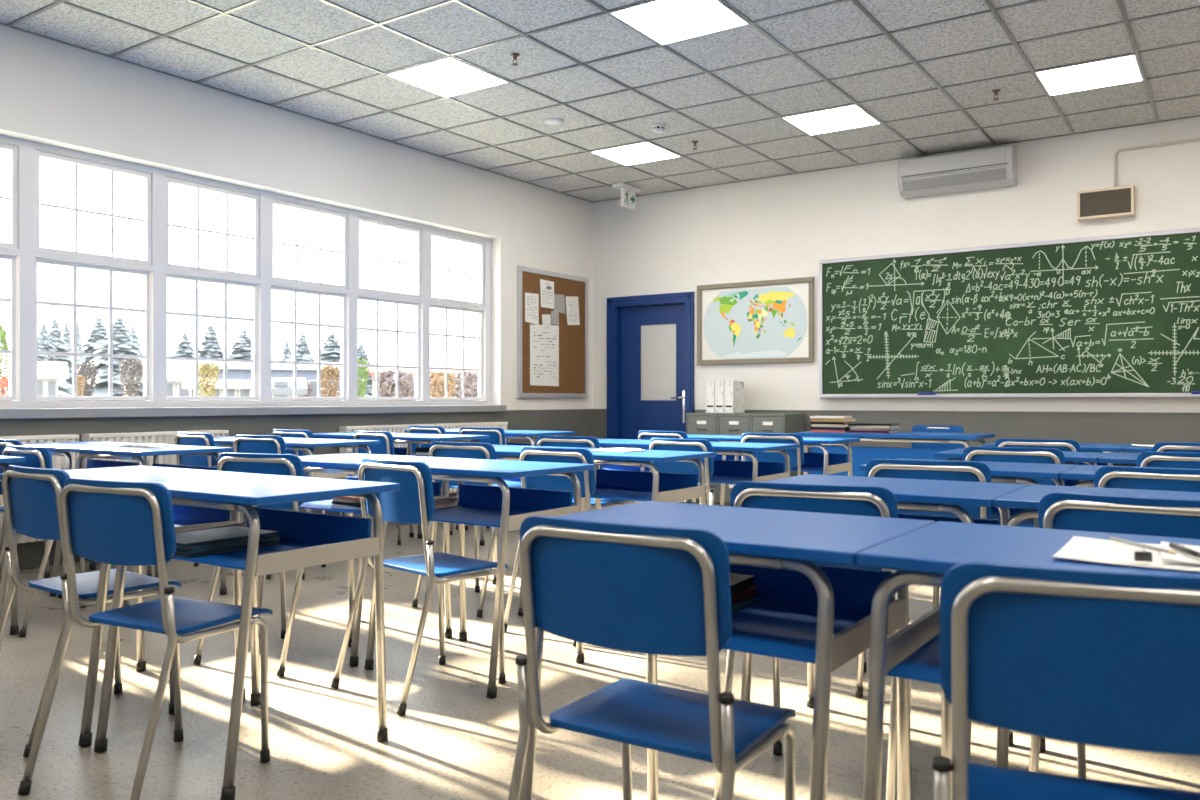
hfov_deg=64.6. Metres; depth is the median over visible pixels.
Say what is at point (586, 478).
chair
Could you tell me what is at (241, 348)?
conifer tree
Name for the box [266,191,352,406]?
window
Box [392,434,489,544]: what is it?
school desk
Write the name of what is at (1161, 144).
conduit pipe
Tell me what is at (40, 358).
conifer tree
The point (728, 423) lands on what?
filing cabinet
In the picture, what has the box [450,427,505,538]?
chair
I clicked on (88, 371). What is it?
leafy tree
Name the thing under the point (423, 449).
book
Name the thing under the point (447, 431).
school desk
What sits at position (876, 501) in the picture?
chair
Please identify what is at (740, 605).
book
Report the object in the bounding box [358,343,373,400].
conifer tree
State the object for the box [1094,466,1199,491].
chair
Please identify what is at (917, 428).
chair
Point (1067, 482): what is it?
tray
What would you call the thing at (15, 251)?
window
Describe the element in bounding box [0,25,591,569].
wall
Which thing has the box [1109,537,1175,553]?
pencil
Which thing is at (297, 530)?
tray
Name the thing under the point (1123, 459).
school desk
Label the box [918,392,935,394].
eraser
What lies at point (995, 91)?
sprinkler
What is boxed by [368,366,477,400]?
house
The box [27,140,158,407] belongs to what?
window
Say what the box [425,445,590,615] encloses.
school desk
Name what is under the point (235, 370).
house
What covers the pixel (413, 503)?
chair
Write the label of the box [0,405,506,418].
window sill
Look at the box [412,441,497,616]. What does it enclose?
chair
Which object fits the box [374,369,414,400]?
leafy tree
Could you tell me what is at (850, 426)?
book
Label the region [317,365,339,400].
leafy tree
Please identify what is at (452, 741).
floor
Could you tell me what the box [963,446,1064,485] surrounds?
chair
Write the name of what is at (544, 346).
notice
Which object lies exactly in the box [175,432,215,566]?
chair
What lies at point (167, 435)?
grille
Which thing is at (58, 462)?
radiator
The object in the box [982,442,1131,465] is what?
school desk
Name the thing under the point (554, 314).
notice
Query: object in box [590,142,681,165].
recessed light
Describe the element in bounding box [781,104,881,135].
recessed light
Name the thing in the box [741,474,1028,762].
school desk
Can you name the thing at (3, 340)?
leafy tree
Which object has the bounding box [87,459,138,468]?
tray
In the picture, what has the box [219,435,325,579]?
chair
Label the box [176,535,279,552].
folder
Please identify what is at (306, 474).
tray
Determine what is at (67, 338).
conifer tree
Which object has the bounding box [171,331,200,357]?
conifer tree
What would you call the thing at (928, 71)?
ceiling
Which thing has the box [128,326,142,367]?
conifer tree
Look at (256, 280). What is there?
window
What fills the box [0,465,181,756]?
chair
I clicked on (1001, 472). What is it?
school desk
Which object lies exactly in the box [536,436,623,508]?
chair
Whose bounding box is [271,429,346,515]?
chair
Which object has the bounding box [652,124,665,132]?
smoke detector
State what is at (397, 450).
tray
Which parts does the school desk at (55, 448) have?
leg, rail, leg, leg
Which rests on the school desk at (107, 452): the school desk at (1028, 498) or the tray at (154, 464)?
the tray at (154, 464)
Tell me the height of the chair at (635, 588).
0.798 m
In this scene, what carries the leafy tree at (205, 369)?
on the ground
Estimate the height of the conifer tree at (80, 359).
19.577 m
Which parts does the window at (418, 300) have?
sash, sash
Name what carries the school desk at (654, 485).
on the floor
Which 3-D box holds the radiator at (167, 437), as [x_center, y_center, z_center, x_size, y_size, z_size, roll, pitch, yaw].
[-2.913,0.603,6.245,0.110,0.786,0.995,0,0,34]
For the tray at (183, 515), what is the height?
0.094 m
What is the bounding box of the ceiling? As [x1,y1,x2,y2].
[0,0,1199,202]
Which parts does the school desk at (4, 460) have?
rail, leg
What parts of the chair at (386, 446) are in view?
frame, backrest, leg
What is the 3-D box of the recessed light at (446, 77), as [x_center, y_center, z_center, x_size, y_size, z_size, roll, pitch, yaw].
[-1.030,-2.181,6.436,0.592,0.010,0.592,0,0,34]
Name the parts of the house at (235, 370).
pane, pane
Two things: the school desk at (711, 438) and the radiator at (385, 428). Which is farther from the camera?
the radiator at (385, 428)
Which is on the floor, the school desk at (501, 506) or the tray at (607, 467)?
the school desk at (501, 506)
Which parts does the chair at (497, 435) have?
leg, frame, backrest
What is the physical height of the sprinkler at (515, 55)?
0.067 m
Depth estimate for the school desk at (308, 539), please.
2.70 m
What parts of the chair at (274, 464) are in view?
leg, frame, backrest, leg, leg, leg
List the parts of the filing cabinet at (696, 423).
drawer, drawer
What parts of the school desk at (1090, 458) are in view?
leg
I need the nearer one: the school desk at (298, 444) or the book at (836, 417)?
the school desk at (298, 444)
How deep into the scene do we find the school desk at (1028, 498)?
2.39 m
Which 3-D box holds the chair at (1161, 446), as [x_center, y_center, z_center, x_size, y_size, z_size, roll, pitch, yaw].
[2.913,0.601,4.593,0.428,0.798,0.493,0,0,33]
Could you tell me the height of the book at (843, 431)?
0.017 m
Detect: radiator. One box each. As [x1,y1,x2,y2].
[0,434,78,542]
[82,430,228,467]
[339,424,433,514]
[434,422,507,492]
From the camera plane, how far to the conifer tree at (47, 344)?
109.78 m
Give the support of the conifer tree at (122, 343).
on the ground
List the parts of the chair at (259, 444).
frame, backrest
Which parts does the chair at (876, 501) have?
leg, leg, frame, backrest, leg, leg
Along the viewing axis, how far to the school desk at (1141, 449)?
4.80 m
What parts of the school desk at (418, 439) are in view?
rail, leg, rail, leg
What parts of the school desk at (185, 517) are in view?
leg, leg, leg, rail, leg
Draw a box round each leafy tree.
[0,318,8,392]
[0,375,10,400]
[76,375,85,400]
[77,362,97,400]
[119,358,142,400]
[194,362,219,400]
[292,381,312,400]
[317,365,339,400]
[357,358,370,400]
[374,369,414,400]
[430,370,455,400]
[452,371,478,400]
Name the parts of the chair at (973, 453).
frame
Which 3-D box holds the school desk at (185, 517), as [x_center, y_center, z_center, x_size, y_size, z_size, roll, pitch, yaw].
[-1.578,0.621,3.117,0.678,0.756,0.548,0,0,34]
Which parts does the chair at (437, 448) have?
leg, backrest, frame, leg, leg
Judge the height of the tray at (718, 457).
0.094 m
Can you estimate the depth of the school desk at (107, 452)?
4.76 m
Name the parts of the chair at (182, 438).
frame, backrest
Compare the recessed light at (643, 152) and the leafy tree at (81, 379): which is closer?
the recessed light at (643, 152)
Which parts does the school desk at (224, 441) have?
rail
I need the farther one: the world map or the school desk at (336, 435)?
the world map
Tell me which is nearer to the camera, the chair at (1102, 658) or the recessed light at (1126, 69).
the chair at (1102, 658)
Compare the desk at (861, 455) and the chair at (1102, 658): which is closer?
the chair at (1102, 658)
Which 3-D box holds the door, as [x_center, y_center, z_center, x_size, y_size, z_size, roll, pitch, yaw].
[0.565,-0.059,10.139,1.072,2.113,0.198,0,0,34]
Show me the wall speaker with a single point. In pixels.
(1113, 202)
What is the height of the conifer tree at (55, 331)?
14.103 m
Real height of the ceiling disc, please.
0.023 m
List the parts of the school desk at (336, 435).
rail, leg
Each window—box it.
[0,134,26,407]
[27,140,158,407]
[159,168,265,406]
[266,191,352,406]
[353,210,425,405]
[426,225,490,405]
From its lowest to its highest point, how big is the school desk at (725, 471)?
0.756 m
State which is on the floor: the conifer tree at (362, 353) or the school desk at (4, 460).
the school desk at (4, 460)
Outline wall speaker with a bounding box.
[1077,185,1134,220]
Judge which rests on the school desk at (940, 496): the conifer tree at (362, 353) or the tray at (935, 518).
the tray at (935, 518)
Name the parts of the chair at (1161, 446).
frame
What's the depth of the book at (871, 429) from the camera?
7.12 m
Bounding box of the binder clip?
[1134,548,1152,561]
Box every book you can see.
[415,447,429,452]
[416,452,428,455]
[730,573,754,594]
[731,586,758,604]
[731,596,756,612]
[810,416,851,418]
[810,427,849,429]
[811,418,855,421]
[811,422,852,424]
[811,430,848,432]
[812,424,848,426]
[848,423,898,425]
[849,425,898,428]
[849,430,898,432]
[850,428,896,430]
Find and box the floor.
[0,500,1199,799]
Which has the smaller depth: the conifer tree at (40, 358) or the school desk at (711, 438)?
the school desk at (711, 438)
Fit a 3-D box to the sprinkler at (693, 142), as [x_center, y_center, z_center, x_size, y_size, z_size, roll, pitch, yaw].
[0.804,-2.154,8.042,0.060,0.067,0.060,0,0,0]
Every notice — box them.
[525,293,538,324]
[530,325,558,385]
[540,279,553,308]
[542,314,550,331]
[551,311,558,324]
[554,294,565,313]
[566,296,579,324]
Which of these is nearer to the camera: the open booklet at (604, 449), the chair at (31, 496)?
the chair at (31, 496)
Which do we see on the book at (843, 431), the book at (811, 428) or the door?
the book at (811, 428)
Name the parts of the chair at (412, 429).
frame, backrest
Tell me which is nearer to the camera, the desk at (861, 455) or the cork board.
the desk at (861, 455)
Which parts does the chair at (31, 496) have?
leg, backrest, leg, frame, seat, leg, leg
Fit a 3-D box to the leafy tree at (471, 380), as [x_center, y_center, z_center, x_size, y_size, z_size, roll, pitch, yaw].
[-5.610,0.089,40.013,1.534,2.622,1.584,0,0,34]
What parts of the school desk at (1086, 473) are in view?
leg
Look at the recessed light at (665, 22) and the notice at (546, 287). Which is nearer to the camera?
the recessed light at (665, 22)
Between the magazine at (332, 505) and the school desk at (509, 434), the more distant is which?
the school desk at (509, 434)
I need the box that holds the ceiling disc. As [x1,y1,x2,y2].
[544,118,563,125]
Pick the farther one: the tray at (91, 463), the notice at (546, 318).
the notice at (546, 318)
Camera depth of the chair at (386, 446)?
6.13 m
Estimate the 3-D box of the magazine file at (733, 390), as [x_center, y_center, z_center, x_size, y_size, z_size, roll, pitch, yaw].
[1.303,-0.031,9.214,0.096,0.310,0.246,0,0,34]
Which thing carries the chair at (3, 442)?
on the floor
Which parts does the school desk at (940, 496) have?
leg, leg, rail, leg, leg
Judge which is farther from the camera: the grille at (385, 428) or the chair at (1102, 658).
the grille at (385, 428)
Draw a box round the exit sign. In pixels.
[612,183,640,209]
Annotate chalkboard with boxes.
[819,228,1199,397]
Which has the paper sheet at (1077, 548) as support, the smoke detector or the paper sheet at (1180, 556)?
the paper sheet at (1180, 556)
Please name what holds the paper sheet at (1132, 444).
on the school desk at (1141, 449)
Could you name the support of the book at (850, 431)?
on the desk at (861, 455)
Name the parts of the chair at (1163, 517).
leg, leg, backrest, frame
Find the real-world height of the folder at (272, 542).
0.013 m
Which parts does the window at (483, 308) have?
sash, sash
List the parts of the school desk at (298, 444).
leg, rail, leg, rail, rail, leg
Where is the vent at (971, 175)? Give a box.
[902,165,1006,191]
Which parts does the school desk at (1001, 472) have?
rail, leg, leg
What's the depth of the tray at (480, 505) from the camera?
3.70 m
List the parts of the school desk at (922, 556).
leg, rail, leg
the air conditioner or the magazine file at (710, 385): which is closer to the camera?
the air conditioner
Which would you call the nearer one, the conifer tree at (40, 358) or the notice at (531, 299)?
the notice at (531, 299)
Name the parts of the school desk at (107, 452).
leg, rail, leg, leg, rail, leg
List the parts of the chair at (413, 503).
leg, backrest, leg, frame, leg, seat, leg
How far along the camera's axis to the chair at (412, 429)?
7.38 m
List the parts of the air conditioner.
panel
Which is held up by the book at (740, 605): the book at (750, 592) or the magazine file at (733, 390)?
the book at (750, 592)
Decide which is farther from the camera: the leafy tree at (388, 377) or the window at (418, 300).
the leafy tree at (388, 377)
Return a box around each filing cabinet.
[686,413,719,503]
[718,413,750,504]
[751,413,803,476]
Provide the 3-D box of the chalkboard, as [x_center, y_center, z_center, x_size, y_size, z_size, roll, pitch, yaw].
[3.409,-0.670,8.070,3.242,1.303,0.098,0,0,34]
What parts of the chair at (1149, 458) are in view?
frame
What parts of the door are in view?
pane, handle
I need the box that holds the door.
[607,292,693,439]
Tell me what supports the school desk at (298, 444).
on the floor
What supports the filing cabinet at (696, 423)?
on the floor
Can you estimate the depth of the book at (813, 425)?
7.29 m
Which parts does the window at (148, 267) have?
sash, sash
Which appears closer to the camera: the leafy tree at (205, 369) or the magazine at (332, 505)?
the magazine at (332, 505)
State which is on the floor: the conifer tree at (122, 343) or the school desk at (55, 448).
the school desk at (55, 448)
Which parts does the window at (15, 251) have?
sash, sash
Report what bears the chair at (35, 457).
on the floor
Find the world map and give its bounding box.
[697,277,813,364]
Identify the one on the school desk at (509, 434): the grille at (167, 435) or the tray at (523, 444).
the tray at (523, 444)
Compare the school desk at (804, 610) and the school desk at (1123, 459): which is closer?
the school desk at (804, 610)
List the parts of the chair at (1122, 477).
frame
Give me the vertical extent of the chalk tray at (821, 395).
0.020 m
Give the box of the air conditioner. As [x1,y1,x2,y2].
[898,144,1016,198]
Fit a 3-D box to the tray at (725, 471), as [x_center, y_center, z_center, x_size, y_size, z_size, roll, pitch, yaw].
[0.672,0.392,5.244,0.566,0.094,0.408,0,0,34]
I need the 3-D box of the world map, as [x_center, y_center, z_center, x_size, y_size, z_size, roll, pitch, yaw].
[1.517,-0.766,9.394,1.251,0.812,0.037,0,0,34]
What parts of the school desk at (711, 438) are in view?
leg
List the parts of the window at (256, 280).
sash, sash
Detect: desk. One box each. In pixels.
[0,441,152,595]
[0,456,24,634]
[0,465,253,745]
[58,445,232,606]
[94,473,399,799]
[174,436,297,518]
[240,438,379,579]
[258,453,455,665]
[301,432,417,536]
[364,458,594,697]
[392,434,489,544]
[401,429,459,529]
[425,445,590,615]
[465,430,574,529]
[519,501,934,799]
[587,448,715,509]
[597,438,682,502]
[643,434,741,504]
[691,442,799,502]
[731,437,860,486]
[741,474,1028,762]
[796,431,994,476]
[856,521,1199,799]
[857,459,1079,671]
[932,448,1109,608]
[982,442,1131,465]
[994,484,1199,767]
[1060,465,1187,486]
[1099,453,1140,466]
[1124,444,1152,452]
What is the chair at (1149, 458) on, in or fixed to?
on the floor
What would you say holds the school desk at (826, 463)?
on the floor
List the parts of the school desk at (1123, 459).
leg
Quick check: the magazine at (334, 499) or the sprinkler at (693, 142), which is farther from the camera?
the sprinkler at (693, 142)
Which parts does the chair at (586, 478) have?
leg, frame, backrest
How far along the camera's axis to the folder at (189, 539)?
2.76 m
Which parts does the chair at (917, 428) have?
frame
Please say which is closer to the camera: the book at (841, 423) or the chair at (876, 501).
the chair at (876, 501)
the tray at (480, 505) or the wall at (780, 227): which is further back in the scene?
the wall at (780, 227)
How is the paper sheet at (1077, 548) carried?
on the school desk at (922, 556)
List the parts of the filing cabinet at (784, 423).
drawer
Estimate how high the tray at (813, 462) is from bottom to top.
0.094 m
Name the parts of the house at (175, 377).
pane, pane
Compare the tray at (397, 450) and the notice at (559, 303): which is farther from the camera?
the notice at (559, 303)
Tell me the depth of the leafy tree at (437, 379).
35.68 m
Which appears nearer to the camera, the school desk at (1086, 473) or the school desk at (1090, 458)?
the school desk at (1086, 473)
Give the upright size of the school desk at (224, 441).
0.756 m
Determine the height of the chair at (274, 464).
0.798 m
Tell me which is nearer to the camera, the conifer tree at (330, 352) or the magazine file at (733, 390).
the magazine file at (733, 390)
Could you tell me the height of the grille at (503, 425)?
0.090 m
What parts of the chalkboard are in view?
board panel, board panel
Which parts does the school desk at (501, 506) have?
leg, rail, rail, leg, leg, rail, leg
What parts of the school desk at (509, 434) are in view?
rail, leg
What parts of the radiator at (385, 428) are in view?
panel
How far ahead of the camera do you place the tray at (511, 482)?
4.93 m
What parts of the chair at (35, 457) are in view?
leg, frame, backrest, leg, leg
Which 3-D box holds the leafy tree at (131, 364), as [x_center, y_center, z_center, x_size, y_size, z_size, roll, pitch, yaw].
[-22.683,-0.358,46.039,1.059,3.516,1.116,0,0,34]
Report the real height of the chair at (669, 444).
0.798 m
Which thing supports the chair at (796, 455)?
on the floor
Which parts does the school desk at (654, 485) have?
leg, rail, leg, rail, leg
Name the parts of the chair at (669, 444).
backrest, seat, leg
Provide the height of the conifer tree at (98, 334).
21.789 m
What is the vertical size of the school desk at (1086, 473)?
0.756 m
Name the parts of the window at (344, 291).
sash, sash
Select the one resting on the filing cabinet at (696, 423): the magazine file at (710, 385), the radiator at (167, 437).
the magazine file at (710, 385)
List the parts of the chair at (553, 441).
backrest, seat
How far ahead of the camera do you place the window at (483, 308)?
9.01 m
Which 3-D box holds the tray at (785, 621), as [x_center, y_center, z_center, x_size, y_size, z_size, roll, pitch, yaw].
[0.243,0.392,1.908,0.566,0.094,0.408,0,0,34]
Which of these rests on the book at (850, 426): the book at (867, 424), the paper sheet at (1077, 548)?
the book at (867, 424)
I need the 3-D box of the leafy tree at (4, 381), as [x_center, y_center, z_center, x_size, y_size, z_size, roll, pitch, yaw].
[-13.841,0.412,22.003,0.451,1.976,0.436,0,0,34]
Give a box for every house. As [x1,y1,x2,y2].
[35,362,68,400]
[166,368,200,400]
[167,360,341,400]
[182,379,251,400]
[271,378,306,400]
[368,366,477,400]
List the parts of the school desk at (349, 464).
leg, rail, leg, leg, rail, leg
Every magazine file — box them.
[706,381,714,412]
[715,381,723,412]
[724,381,743,412]
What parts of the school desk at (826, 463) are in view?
rail, leg, rail, leg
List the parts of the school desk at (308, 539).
leg, rail, rail, leg, leg, rail, leg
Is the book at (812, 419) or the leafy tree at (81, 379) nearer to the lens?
the book at (812, 419)
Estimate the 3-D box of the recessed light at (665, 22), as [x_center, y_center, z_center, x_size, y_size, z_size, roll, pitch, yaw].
[0.459,-2.181,5.423,0.592,0.010,0.592,0,0,34]
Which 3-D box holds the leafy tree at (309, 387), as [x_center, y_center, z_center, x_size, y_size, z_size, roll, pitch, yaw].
[-12.604,0.273,39.978,1.084,2.254,1.094,0,0,34]
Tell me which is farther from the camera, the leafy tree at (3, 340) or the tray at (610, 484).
the leafy tree at (3, 340)
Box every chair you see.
[0,439,49,578]
[0,445,123,636]
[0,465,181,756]
[18,478,272,799]
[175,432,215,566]
[193,452,353,675]
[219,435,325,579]
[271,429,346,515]
[331,458,507,714]
[354,431,400,544]
[396,426,445,526]
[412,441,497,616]
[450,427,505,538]
[504,446,595,645]
[508,515,795,799]
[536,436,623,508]
[635,430,714,502]
[649,438,724,505]
[713,481,910,799]
[741,433,803,475]
[855,459,991,696]
[911,425,963,448]
[932,561,1199,799]
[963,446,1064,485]
[995,438,1079,464]
[1029,492,1199,778]
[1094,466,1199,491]
[1137,451,1199,468]
[1152,442,1199,452]
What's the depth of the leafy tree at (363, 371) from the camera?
59.87 m
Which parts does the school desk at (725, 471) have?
rail, leg, rail, leg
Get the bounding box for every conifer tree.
[6,333,68,400]
[38,323,71,400]
[48,318,82,400]
[62,322,79,377]
[65,316,145,400]
[72,321,85,367]
[82,317,108,379]
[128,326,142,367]
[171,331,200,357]
[194,324,229,358]
[227,329,250,359]
[278,340,293,360]
[287,334,315,361]
[313,333,371,400]
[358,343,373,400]
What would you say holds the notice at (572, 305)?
attached to the cork board
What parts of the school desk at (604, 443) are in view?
rail, leg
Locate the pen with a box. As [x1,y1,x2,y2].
[1169,543,1199,557]
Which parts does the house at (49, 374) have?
pane, pane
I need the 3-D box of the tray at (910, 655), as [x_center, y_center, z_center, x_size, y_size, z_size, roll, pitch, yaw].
[0.807,0.392,1.524,0.566,0.094,0.408,0,0,34]
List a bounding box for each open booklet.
[118,444,173,447]
[590,448,645,451]
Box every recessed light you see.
[385,56,509,97]
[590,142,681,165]
[609,0,749,45]
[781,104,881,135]
[1034,54,1143,95]
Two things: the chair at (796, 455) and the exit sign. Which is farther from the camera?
the exit sign
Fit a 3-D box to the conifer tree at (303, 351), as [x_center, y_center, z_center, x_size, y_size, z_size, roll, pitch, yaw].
[-28.390,-2.123,89.855,6.695,8.342,6.469,0,0,-26]
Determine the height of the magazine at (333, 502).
0.012 m
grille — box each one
[0,434,78,441]
[82,430,228,440]
[339,424,433,431]
[434,422,507,429]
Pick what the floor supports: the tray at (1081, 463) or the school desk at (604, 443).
the school desk at (604, 443)
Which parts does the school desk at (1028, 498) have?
leg, leg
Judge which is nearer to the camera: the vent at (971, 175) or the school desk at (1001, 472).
the school desk at (1001, 472)
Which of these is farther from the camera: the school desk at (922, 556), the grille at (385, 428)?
the grille at (385, 428)
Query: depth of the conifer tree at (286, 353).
209.34 m
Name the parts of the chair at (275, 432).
frame, backrest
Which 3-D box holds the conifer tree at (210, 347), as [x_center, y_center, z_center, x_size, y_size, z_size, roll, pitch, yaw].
[-63.688,-4.928,156.442,14.911,14.985,13.880,0,0,-6]
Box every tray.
[0,481,2,494]
[17,504,229,539]
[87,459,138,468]
[152,463,216,470]
[172,507,371,569]
[299,476,440,513]
[303,455,308,476]
[353,447,406,454]
[431,484,571,527]
[441,478,521,487]
[507,443,535,445]
[590,469,697,500]
[600,465,650,470]
[698,460,784,483]
[713,455,741,459]
[723,564,892,663]
[784,453,846,472]
[820,394,1199,397]
[887,632,940,683]
[897,513,999,524]
[988,506,1033,527]
[1065,479,1079,485]
[1080,462,1116,465]
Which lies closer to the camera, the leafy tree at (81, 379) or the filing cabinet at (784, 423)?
the filing cabinet at (784, 423)
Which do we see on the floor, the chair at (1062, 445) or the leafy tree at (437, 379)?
the chair at (1062, 445)
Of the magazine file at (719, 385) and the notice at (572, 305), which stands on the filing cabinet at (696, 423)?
the magazine file at (719, 385)
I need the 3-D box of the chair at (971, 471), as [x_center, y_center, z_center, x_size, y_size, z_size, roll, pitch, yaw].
[1.155,0.601,3.309,0.428,0.798,0.493,0,0,27]
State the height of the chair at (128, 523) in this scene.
0.798 m
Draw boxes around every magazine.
[331,504,360,509]
[332,501,360,506]
[333,498,360,502]
[335,497,360,499]
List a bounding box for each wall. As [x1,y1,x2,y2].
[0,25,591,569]
[592,117,1199,473]
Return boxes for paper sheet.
[1052,536,1199,571]
[1132,444,1153,446]
[1160,541,1199,563]
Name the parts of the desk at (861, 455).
leg, panel, rail, leg, leg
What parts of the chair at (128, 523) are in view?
leg, backrest, frame, leg, leg, seat, leg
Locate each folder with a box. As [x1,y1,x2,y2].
[174,540,280,557]
[175,526,277,547]
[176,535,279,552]
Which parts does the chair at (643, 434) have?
backrest, frame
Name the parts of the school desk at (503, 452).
leg, leg, rail, leg, leg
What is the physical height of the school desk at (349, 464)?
0.756 m
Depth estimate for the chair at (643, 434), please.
6.22 m
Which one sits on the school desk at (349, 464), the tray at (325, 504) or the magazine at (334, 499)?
the tray at (325, 504)
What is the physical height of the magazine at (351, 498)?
0.010 m
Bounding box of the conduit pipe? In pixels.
[1114,138,1199,186]
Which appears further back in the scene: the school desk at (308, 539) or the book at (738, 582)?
the school desk at (308, 539)
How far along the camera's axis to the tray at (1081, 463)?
5.25 m
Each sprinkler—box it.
[510,53,519,65]
[692,141,697,149]
[991,89,1000,100]
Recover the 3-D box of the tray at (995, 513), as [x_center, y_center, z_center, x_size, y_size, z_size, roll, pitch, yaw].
[1.368,0.392,3.561,0.566,0.094,0.408,0,0,34]
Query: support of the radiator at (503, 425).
attached to the wall at (52, 92)
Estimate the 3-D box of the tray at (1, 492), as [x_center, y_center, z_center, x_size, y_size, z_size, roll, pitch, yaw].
[-2.873,0.392,4.028,0.566,0.094,0.408,0,0,34]
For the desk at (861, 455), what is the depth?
6.99 m
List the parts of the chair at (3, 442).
frame, backrest, leg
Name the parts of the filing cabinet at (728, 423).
drawer, drawer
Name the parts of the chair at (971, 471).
leg, frame, backrest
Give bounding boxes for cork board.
[517,266,588,397]
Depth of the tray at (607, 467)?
5.82 m
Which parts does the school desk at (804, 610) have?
leg, leg, rail, leg, rail, leg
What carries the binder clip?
on the paper sheet at (1077, 548)
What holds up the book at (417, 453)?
on the book
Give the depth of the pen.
1.45 m

